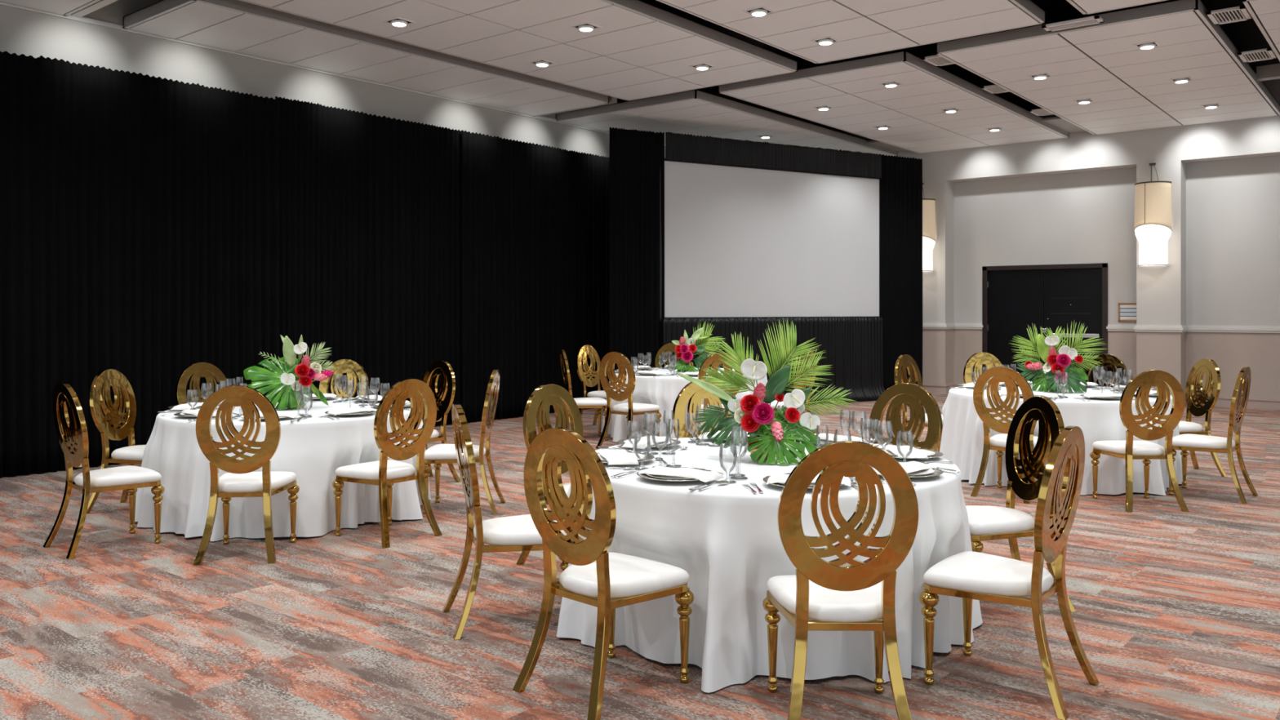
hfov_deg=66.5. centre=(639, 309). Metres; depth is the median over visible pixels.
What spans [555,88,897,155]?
ceiling
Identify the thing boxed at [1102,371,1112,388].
water goblet
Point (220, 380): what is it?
champagne flute
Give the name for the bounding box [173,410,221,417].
charger plate
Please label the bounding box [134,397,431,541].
tablecloth
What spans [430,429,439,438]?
seat cushion
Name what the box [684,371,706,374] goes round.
napkin
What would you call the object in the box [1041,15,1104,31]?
ceiling vent
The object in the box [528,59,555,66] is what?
recessed light
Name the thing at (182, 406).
napkin
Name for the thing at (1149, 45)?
recessed light
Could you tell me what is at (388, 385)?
water goblet
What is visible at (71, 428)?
dining chair
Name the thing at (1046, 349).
floral centerpiece
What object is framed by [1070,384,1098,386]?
charger plate
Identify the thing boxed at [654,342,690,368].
dining chair
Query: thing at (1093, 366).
champagne flute
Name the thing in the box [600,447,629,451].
spoon
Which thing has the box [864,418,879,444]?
water goblet
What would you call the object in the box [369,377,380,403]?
wine glass
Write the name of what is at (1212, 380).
dining chair
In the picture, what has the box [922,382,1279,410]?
baseboard
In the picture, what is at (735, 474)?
champagne flute
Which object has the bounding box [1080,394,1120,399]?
charger plate
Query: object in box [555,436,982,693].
tablecloth
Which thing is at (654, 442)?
wine glass
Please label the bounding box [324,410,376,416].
charger plate
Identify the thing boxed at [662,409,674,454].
champagne flute
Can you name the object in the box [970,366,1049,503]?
dining chair
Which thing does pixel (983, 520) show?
seat cushion
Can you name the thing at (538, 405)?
dining chair
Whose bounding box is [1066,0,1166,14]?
ceiling
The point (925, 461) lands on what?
fork
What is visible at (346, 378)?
wine glass
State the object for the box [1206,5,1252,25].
ceiling vent
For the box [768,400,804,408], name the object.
seat cushion
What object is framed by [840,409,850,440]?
champagne flute
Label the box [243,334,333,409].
floral centerpiece
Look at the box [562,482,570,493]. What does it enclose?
seat cushion
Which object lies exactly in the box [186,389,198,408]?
water goblet
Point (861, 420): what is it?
champagne flute
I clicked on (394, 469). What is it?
seat cushion
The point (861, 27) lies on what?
ceiling
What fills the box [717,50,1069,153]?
ceiling
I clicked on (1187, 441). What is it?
seat cushion
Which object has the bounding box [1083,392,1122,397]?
napkin
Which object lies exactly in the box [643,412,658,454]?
wine glass
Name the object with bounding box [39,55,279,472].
drape
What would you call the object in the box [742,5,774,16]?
recessed light
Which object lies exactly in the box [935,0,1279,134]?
ceiling
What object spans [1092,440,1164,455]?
seat cushion
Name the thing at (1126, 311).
frame
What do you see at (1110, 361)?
dining chair
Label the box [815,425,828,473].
champagne flute
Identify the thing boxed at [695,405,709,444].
wine glass
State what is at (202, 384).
wine glass
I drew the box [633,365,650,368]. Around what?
napkin
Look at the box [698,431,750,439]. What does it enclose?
napkin
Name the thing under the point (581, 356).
dining chair
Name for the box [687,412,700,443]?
water goblet
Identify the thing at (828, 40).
recessed light
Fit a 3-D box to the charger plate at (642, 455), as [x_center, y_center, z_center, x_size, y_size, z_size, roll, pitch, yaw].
[-0.098,0.695,4.542,0.332,0.022,0.332,0,0,-6]
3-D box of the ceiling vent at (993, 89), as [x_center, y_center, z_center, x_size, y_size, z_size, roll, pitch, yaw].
[4.439,-2.740,12.142,0.250,0.020,0.420,0,0,39]
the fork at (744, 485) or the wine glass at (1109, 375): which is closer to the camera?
the fork at (744, 485)
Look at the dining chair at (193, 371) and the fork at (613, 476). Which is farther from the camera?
the dining chair at (193, 371)
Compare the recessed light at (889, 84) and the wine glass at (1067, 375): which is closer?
the wine glass at (1067, 375)
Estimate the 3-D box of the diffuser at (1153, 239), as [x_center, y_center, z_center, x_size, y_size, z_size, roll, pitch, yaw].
[7.539,-0.960,14.400,0.489,0.621,0.245,0,0,39]
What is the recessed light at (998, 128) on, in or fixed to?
in the ceiling at (852, 87)
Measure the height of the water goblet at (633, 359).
0.154 m
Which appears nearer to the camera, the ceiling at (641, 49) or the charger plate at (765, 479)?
the charger plate at (765, 479)
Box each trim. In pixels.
[0,0,665,146]
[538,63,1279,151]
[922,323,1279,333]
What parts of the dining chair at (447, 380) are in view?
leg, seat frame, leg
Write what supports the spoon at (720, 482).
on the tablecloth at (726, 537)
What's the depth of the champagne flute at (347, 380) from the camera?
6.84 m
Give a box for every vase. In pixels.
[684,361,693,371]
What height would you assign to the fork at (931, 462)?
0.008 m
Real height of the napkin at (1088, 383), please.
0.030 m
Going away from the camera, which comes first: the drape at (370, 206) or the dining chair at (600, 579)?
the dining chair at (600, 579)
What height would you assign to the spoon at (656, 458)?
0.010 m
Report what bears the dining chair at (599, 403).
on the floor
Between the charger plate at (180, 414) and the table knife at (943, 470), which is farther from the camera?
the charger plate at (180, 414)
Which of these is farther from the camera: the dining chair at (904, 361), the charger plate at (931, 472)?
the dining chair at (904, 361)
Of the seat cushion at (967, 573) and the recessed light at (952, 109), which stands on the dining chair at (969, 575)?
the seat cushion at (967, 573)
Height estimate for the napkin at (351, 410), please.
0.030 m
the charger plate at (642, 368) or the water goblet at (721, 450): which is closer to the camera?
the water goblet at (721, 450)
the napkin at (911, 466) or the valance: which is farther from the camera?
the valance
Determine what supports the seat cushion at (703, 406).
on the dining chair at (714, 358)
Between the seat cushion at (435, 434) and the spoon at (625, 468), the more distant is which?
the seat cushion at (435, 434)
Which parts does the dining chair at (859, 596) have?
leg, leg, seat frame, leg, leg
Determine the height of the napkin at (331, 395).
0.030 m
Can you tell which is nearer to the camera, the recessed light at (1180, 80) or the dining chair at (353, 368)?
the dining chair at (353, 368)
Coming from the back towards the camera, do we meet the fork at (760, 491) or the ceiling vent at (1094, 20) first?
the ceiling vent at (1094, 20)
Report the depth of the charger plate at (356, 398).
7.45 m
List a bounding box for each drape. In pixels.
[0,51,42,477]
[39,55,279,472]
[275,96,462,426]
[461,129,609,422]
[608,127,664,369]
[880,154,922,390]
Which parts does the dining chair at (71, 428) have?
leg, leg, seat frame, leg, leg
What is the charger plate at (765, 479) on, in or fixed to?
on the tablecloth at (726, 537)
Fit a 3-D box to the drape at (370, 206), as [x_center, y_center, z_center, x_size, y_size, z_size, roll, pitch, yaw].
[-3.023,-0.412,11.227,0.119,3.665,2.541,0,0,39]
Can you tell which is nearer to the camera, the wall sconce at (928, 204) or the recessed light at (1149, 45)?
the recessed light at (1149, 45)
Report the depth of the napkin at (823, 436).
5.11 m
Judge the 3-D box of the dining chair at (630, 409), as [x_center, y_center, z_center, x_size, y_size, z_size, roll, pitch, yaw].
[-0.112,0.930,10.114,0.472,1.000,0.544,0,0,39]
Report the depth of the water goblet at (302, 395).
6.42 m
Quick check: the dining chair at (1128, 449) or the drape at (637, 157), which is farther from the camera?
the drape at (637, 157)
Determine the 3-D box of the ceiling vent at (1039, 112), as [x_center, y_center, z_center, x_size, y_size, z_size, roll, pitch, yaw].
[5.594,-2.740,13.562,0.250,0.020,0.420,0,0,39]
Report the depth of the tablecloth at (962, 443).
7.66 m
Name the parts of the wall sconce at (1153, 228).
shade trim, lamp shade, diffuser trim, hanging cord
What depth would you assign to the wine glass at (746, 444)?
4.11 m
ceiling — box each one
[0,0,100,16]
[123,0,608,116]
[239,0,797,101]
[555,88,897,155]
[617,0,1279,133]
[656,0,1045,63]
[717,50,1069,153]
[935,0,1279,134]
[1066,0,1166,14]
[1242,0,1279,61]
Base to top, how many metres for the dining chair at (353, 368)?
1.000 m
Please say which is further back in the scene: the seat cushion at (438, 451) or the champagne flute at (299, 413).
the seat cushion at (438, 451)
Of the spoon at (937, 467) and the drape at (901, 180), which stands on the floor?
the drape at (901, 180)
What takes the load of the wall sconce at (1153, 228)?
attached to the wall at (1071, 200)
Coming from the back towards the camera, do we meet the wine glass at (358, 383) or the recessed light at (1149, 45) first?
the recessed light at (1149, 45)
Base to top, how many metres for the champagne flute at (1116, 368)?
0.210 m
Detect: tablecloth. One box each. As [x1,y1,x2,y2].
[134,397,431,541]
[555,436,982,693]
[600,367,767,442]
[939,384,1186,495]
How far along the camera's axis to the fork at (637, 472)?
4.14 m
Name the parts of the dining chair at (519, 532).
leg, leg, seat frame, leg, leg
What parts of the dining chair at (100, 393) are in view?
leg, seat frame, leg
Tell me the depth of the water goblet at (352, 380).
7.62 m
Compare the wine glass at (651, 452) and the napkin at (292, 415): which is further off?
the napkin at (292, 415)
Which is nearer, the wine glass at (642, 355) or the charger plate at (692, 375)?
the charger plate at (692, 375)
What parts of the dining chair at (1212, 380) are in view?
leg, seat frame, leg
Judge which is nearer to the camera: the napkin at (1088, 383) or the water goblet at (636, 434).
the water goblet at (636, 434)
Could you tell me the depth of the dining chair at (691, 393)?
5.96 m
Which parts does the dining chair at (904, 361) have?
leg, seat frame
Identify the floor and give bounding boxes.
[0,393,1279,719]
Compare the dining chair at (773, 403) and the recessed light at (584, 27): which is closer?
the recessed light at (584, 27)
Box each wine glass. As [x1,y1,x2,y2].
[200,382,213,399]
[299,385,311,416]
[337,374,347,401]
[356,382,368,407]
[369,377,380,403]
[637,353,644,370]
[641,355,648,370]
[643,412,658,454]
[651,422,669,467]
[661,351,667,368]
[670,355,677,374]
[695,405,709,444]
[729,430,748,479]
[833,429,851,442]
[850,410,866,441]
[875,420,893,448]
[1057,372,1068,397]
[1094,366,1104,389]
[1108,372,1119,386]
[1122,368,1133,382]
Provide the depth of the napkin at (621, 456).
4.44 m
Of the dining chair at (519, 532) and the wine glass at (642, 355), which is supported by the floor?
the dining chair at (519, 532)
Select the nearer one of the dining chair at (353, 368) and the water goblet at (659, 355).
the dining chair at (353, 368)
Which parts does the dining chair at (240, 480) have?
leg, leg, seat frame, leg, leg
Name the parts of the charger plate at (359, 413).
china plate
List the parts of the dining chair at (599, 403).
leg, seat frame, leg, leg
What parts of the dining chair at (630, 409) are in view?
leg, leg, seat frame, leg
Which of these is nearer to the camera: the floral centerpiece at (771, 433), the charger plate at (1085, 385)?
the floral centerpiece at (771, 433)
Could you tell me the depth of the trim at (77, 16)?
9.72 m
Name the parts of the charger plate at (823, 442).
china plate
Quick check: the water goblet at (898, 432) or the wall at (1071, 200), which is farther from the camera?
the wall at (1071, 200)
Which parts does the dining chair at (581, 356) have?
leg, leg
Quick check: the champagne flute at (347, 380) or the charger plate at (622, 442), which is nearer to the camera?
the charger plate at (622, 442)
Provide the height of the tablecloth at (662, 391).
0.714 m
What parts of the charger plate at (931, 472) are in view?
china plate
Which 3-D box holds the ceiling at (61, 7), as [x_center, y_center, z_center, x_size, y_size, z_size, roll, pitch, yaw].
[-6.426,-2.737,6.402,1.390,0.115,5.420,0,0,39]
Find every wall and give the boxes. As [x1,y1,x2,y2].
[0,0,665,158]
[844,79,1279,398]
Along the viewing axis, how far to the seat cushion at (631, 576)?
3.65 m
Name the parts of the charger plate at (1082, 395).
china plate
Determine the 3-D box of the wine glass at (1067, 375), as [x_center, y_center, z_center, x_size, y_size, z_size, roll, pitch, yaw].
[3.417,0.608,7.883,0.078,0.198,0.078,0,0,39]
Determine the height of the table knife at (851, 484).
0.006 m
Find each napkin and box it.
[171,402,203,409]
[181,408,216,416]
[238,411,299,418]
[303,393,336,397]
[327,407,376,415]
[355,395,382,399]
[369,402,410,408]
[599,448,638,465]
[621,435,669,448]
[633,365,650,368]
[636,370,666,374]
[638,466,724,482]
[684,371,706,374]
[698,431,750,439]
[765,473,850,486]
[803,433,866,442]
[873,461,937,474]
[883,444,928,458]
[962,382,987,387]
[1015,391,1058,397]
[1080,382,1097,385]
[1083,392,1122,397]
[1134,390,1156,394]
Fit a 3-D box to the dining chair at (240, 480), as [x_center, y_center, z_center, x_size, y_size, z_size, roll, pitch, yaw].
[-2.302,0.930,5.744,0.472,1.000,0.544,0,0,-6]
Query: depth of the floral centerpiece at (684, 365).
11.07 m
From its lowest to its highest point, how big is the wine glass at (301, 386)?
0.198 m
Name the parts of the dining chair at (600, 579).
leg, leg, leg, seat frame, leg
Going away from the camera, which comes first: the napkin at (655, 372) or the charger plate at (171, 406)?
the charger plate at (171, 406)
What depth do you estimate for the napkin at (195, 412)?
6.40 m
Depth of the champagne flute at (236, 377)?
7.17 m
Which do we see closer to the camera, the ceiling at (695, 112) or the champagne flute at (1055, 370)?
the champagne flute at (1055, 370)
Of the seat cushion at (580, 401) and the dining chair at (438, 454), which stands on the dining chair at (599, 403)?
the seat cushion at (580, 401)
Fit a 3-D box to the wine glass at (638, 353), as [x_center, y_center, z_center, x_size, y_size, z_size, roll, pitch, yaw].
[0.009,0.608,11.277,0.078,0.198,0.078,0,0,39]
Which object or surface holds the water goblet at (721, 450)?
on the tablecloth at (726, 537)
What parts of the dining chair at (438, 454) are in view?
leg, leg, seat frame, leg, leg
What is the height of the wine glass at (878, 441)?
0.198 m
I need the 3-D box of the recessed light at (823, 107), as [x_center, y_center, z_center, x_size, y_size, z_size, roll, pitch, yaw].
[2.436,-2.666,12.960,0.210,0.032,0.210,0,0,39]
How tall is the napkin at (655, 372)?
0.030 m
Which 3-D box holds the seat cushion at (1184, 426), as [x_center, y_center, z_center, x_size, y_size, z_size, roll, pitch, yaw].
[4.677,1.020,8.550,0.427,0.067,0.441,0,0,-1]
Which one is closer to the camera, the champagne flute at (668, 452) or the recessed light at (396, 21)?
the champagne flute at (668, 452)
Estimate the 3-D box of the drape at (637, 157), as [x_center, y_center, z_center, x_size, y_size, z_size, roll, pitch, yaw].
[-0.039,-0.522,13.358,0.851,3.884,0.061,0,0,-30]
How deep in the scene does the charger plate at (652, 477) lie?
4.03 m
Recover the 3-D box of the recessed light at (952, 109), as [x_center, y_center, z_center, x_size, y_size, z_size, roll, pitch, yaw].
[4.176,-2.666,13.117,0.210,0.032,0.210,0,0,39]
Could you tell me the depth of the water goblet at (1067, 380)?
7.83 m
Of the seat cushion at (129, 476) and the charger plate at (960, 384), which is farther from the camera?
the charger plate at (960, 384)
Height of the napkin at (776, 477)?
0.030 m
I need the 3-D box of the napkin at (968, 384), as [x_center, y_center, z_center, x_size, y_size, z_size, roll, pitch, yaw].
[3.040,0.680,8.843,0.140,0.030,0.350,0,0,37]
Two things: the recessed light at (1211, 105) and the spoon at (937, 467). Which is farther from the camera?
the recessed light at (1211, 105)
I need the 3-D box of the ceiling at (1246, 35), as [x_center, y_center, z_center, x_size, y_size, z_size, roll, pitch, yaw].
[2.196,-3.230,1.868,20.950,0.080,27.670,0,0,39]
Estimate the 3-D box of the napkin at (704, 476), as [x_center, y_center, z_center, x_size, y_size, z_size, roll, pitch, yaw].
[0.165,0.680,4.065,0.349,0.030,0.140,0,0,32]
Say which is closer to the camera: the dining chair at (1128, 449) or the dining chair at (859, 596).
the dining chair at (859, 596)
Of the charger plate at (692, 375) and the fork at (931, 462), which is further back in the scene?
the charger plate at (692, 375)
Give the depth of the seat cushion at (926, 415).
8.95 m
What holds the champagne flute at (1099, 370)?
on the tablecloth at (962, 443)
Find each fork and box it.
[610,471,637,477]
[614,471,638,477]
[742,484,756,493]
[750,482,763,493]
[920,461,952,462]
[922,462,953,464]
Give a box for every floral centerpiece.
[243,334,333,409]
[669,320,724,372]
[675,319,856,465]
[1010,322,1105,392]
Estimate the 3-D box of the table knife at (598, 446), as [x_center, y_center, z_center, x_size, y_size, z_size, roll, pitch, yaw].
[-0.122,0.705,4.940,0.233,0.006,0.020,0,0,37]
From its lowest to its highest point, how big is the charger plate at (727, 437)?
0.022 m
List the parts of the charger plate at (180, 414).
china plate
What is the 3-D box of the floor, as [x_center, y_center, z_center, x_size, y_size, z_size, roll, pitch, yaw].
[2.158,1.480,1.899,21.050,0.100,27.670,0,0,39]
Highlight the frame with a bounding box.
[1118,302,1136,321]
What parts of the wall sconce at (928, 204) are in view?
shade trim, lamp shade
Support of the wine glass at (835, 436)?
on the tablecloth at (726, 537)
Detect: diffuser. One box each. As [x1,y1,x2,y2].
[922,235,935,271]
[1134,224,1171,266]
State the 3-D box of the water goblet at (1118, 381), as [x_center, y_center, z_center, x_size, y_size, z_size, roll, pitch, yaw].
[3.875,0.629,7.839,0.073,0.154,0.073,0,0,39]
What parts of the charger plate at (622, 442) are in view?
china plate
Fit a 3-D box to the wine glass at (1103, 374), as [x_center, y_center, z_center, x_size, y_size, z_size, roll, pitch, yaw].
[4.088,0.608,8.689,0.078,0.198,0.078,0,0,39]
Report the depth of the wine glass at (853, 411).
4.88 m
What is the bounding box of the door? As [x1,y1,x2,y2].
[982,262,1107,386]
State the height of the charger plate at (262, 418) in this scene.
0.022 m
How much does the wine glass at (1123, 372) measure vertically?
0.198 m
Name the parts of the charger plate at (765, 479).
china plate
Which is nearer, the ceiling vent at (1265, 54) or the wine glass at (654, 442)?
the wine glass at (654, 442)
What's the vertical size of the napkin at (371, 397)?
0.030 m
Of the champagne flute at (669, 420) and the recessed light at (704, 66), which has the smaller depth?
the champagne flute at (669, 420)
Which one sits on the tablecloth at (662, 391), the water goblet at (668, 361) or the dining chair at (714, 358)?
the water goblet at (668, 361)
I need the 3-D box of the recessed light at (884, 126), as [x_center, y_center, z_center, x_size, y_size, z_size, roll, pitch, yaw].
[3.567,-2.666,14.334,0.210,0.032,0.210,0,0,39]
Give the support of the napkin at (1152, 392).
on the charger plate at (1153, 394)
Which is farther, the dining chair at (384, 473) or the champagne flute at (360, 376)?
the champagne flute at (360, 376)
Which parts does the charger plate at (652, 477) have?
china plate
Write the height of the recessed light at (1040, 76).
0.032 m
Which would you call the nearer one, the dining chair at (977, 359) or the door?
the dining chair at (977, 359)
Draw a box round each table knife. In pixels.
[597,445,632,450]
[688,480,721,490]
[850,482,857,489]
[941,469,959,473]
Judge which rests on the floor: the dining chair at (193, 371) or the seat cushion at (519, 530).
the dining chair at (193, 371)
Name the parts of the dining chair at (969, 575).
leg, leg, seat frame, leg, leg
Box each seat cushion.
[74,465,161,487]
[111,444,146,460]
[218,471,296,492]
[334,459,415,479]
[424,444,485,459]
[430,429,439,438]
[473,514,566,545]
[559,552,689,598]
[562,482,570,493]
[573,397,607,405]
[586,391,606,398]
[612,402,659,412]
[701,404,724,413]
[767,574,881,622]
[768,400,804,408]
[908,413,943,425]
[923,551,1053,596]
[965,505,1034,534]
[990,433,1038,447]
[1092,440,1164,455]
[1172,433,1235,448]
[1178,421,1203,431]
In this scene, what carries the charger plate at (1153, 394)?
on the tablecloth at (962, 443)
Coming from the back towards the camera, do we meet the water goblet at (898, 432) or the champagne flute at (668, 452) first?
the champagne flute at (668, 452)
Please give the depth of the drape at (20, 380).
8.38 m
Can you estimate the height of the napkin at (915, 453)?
0.030 m
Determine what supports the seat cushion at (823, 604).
on the dining chair at (859, 596)
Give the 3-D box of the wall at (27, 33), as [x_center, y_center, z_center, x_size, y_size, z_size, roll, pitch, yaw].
[-5.851,-0.920,8.416,0.200,4.700,27.670,0,0,39]
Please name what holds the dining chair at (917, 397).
on the floor
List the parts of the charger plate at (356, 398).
china plate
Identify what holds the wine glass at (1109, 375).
on the tablecloth at (962, 443)
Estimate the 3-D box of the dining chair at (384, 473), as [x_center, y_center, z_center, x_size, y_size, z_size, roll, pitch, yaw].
[-1.603,0.930,6.180,0.544,1.000,0.472,0,0,38]
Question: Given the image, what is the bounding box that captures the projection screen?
[658,158,879,320]
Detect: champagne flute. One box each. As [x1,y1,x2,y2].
[218,380,226,389]
[235,377,243,386]
[294,382,303,415]
[332,373,341,402]
[346,380,354,408]
[358,376,368,405]
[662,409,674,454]
[666,418,681,466]
[708,404,719,446]
[729,425,745,476]
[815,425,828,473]
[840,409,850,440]
[860,417,871,444]
[1053,369,1061,395]
[1091,365,1099,389]
[1098,369,1105,393]
[1115,368,1122,393]
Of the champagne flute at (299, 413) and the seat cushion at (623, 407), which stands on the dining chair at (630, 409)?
the seat cushion at (623, 407)
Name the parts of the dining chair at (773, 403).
leg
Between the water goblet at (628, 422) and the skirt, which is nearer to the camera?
the water goblet at (628, 422)
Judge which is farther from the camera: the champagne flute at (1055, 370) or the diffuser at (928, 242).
the diffuser at (928, 242)
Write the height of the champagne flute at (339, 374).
0.210 m
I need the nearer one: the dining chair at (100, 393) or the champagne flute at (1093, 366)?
the dining chair at (100, 393)
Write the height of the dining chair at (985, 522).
1.000 m
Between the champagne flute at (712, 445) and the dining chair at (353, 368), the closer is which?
the champagne flute at (712, 445)
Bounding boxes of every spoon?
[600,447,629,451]
[604,466,634,469]
[654,457,667,463]
[671,446,687,452]
[697,481,728,490]
[937,466,955,471]
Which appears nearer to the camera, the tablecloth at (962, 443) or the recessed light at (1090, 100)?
the tablecloth at (962, 443)
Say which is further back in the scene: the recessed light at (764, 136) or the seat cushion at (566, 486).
the recessed light at (764, 136)
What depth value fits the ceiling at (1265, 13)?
9.00 m
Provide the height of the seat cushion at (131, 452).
0.067 m
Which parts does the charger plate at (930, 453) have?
china plate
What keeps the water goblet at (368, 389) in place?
on the tablecloth at (313, 448)
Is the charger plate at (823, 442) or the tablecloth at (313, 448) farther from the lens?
the tablecloth at (313, 448)
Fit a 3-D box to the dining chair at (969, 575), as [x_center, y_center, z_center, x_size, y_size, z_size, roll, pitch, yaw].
[1.407,0.930,3.737,0.544,1.000,0.472,0,0,39]
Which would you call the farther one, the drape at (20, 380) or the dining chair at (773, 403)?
the dining chair at (773, 403)
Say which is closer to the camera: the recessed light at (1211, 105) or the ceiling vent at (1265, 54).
the ceiling vent at (1265, 54)
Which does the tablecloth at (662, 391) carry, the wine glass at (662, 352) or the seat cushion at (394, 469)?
the wine glass at (662, 352)
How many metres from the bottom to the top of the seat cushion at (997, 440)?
0.067 m
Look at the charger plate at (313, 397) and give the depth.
7.59 m
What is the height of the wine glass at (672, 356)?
0.198 m
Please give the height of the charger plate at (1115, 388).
0.022 m
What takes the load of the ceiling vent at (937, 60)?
in the ceiling at (1131, 88)
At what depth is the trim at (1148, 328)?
14.45 m
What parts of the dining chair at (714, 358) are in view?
leg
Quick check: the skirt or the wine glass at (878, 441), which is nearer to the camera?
the wine glass at (878, 441)
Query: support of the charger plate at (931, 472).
on the tablecloth at (726, 537)
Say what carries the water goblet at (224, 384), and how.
on the tablecloth at (313, 448)
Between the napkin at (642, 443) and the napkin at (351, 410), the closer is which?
the napkin at (642, 443)
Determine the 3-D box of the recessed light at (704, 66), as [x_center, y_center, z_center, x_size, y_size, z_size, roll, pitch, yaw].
[0.686,-2.666,10.761,0.210,0.032,0.210,0,0,39]
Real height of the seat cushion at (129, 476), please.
0.067 m
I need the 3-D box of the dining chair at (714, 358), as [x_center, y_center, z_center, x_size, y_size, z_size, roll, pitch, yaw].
[0.766,0.930,9.970,0.472,1.000,0.544,0,0,-12]
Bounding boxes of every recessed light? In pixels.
[382,17,415,26]
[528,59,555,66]
[570,22,601,31]
[688,62,715,70]
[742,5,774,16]
[755,133,774,138]
[811,36,839,44]
[812,105,833,110]
[873,124,893,129]
[879,80,902,87]
[940,107,960,112]
[985,126,1004,131]
[1027,72,1052,79]
[1073,97,1095,103]
[1133,40,1160,49]
[1169,76,1193,83]
[1200,102,1222,108]
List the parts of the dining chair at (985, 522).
leg, seat frame, leg, leg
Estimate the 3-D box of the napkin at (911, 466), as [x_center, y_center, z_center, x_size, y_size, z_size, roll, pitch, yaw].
[1.136,0.680,4.187,0.350,0.030,0.139,0,0,-40]
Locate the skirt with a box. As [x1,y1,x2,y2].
[662,316,884,404]
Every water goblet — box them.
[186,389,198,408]
[214,383,225,404]
[301,393,312,417]
[344,379,354,399]
[367,388,377,408]
[380,382,390,397]
[626,420,641,453]
[631,359,639,373]
[634,433,650,470]
[657,355,664,368]
[667,360,675,375]
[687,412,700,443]
[719,443,737,483]
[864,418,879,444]
[896,431,913,462]
[971,371,980,389]
[1058,377,1068,398]
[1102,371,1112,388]
[1117,377,1128,393]
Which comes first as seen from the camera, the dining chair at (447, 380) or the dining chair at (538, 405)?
the dining chair at (538, 405)
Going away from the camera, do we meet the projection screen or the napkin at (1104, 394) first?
the napkin at (1104, 394)
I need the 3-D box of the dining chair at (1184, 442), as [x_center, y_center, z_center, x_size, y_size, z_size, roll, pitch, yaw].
[4.396,0.930,7.516,0.544,1.000,0.472,0,0,42]
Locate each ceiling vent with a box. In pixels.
[921,54,954,66]
[981,84,1008,93]
[1028,108,1053,115]
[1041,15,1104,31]
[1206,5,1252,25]
[1237,48,1276,62]
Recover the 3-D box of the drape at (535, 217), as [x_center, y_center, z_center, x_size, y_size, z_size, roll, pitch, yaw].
[-0.851,-0.413,13.868,0.120,3.665,4.364,0,0,39]
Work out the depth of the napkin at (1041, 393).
7.78 m
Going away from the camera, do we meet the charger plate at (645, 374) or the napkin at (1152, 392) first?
the napkin at (1152, 392)
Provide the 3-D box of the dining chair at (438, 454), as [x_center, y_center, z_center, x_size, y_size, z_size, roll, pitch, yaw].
[-1.267,0.930,7.023,0.544,1.000,0.472,0,0,0]
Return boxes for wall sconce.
[922,182,935,271]
[1133,162,1172,266]
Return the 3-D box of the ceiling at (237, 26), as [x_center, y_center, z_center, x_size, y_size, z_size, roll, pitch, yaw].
[-2.671,-2.737,11.017,1.390,0.115,5.480,0,0,39]
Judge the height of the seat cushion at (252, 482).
0.067 m
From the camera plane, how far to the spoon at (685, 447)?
4.92 m
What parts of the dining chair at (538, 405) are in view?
leg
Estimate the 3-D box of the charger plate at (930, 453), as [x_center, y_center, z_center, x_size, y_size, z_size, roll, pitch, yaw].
[1.279,0.695,4.680,0.332,0.022,0.332,0,0,-6]
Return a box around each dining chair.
[42,382,164,559]
[86,368,146,513]
[175,362,229,405]
[192,385,299,565]
[319,359,368,398]
[331,378,442,548]
[422,360,460,482]
[422,368,506,514]
[442,403,568,639]
[512,427,694,719]
[515,383,582,564]
[559,348,608,440]
[576,344,606,425]
[595,351,661,448]
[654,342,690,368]
[672,378,732,438]
[686,352,742,433]
[762,440,918,719]
[768,350,817,433]
[868,382,942,450]
[894,354,943,451]
[918,426,1099,719]
[963,351,1003,384]
[965,395,1075,612]
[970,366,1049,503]
[1080,353,1128,386]
[1089,369,1189,512]
[1168,366,1257,503]
[1178,358,1226,476]
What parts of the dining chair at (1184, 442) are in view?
leg, leg, seat frame, leg, leg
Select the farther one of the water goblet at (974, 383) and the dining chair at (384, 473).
the water goblet at (974, 383)
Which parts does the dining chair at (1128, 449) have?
leg, leg, seat frame, leg, leg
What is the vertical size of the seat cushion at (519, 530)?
0.067 m
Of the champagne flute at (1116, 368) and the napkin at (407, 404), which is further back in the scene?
the champagne flute at (1116, 368)
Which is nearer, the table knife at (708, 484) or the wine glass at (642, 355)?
the table knife at (708, 484)
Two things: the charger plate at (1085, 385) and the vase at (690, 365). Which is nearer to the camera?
the charger plate at (1085, 385)
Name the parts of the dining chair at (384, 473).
leg, seat frame, leg, leg, leg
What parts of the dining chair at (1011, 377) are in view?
leg, seat frame, leg, leg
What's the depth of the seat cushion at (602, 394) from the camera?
11.59 m
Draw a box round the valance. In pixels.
[665,131,881,178]
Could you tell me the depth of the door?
15.93 m
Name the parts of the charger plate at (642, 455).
china plate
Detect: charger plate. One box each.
[168,404,219,409]
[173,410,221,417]
[240,416,289,420]
[306,395,337,399]
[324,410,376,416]
[353,397,381,401]
[596,451,654,463]
[617,438,680,448]
[635,366,654,369]
[635,372,655,375]
[636,466,711,481]
[683,373,708,376]
[711,436,750,441]
[762,473,844,488]
[808,438,865,444]
[869,465,943,478]
[880,448,943,459]
[957,383,987,387]
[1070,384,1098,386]
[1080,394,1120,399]
[1112,386,1154,391]
[1133,393,1156,396]
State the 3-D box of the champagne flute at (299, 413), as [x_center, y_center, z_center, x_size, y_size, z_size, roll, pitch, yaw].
[-2.290,0.602,6.548,0.070,0.210,0.070,0,0,39]

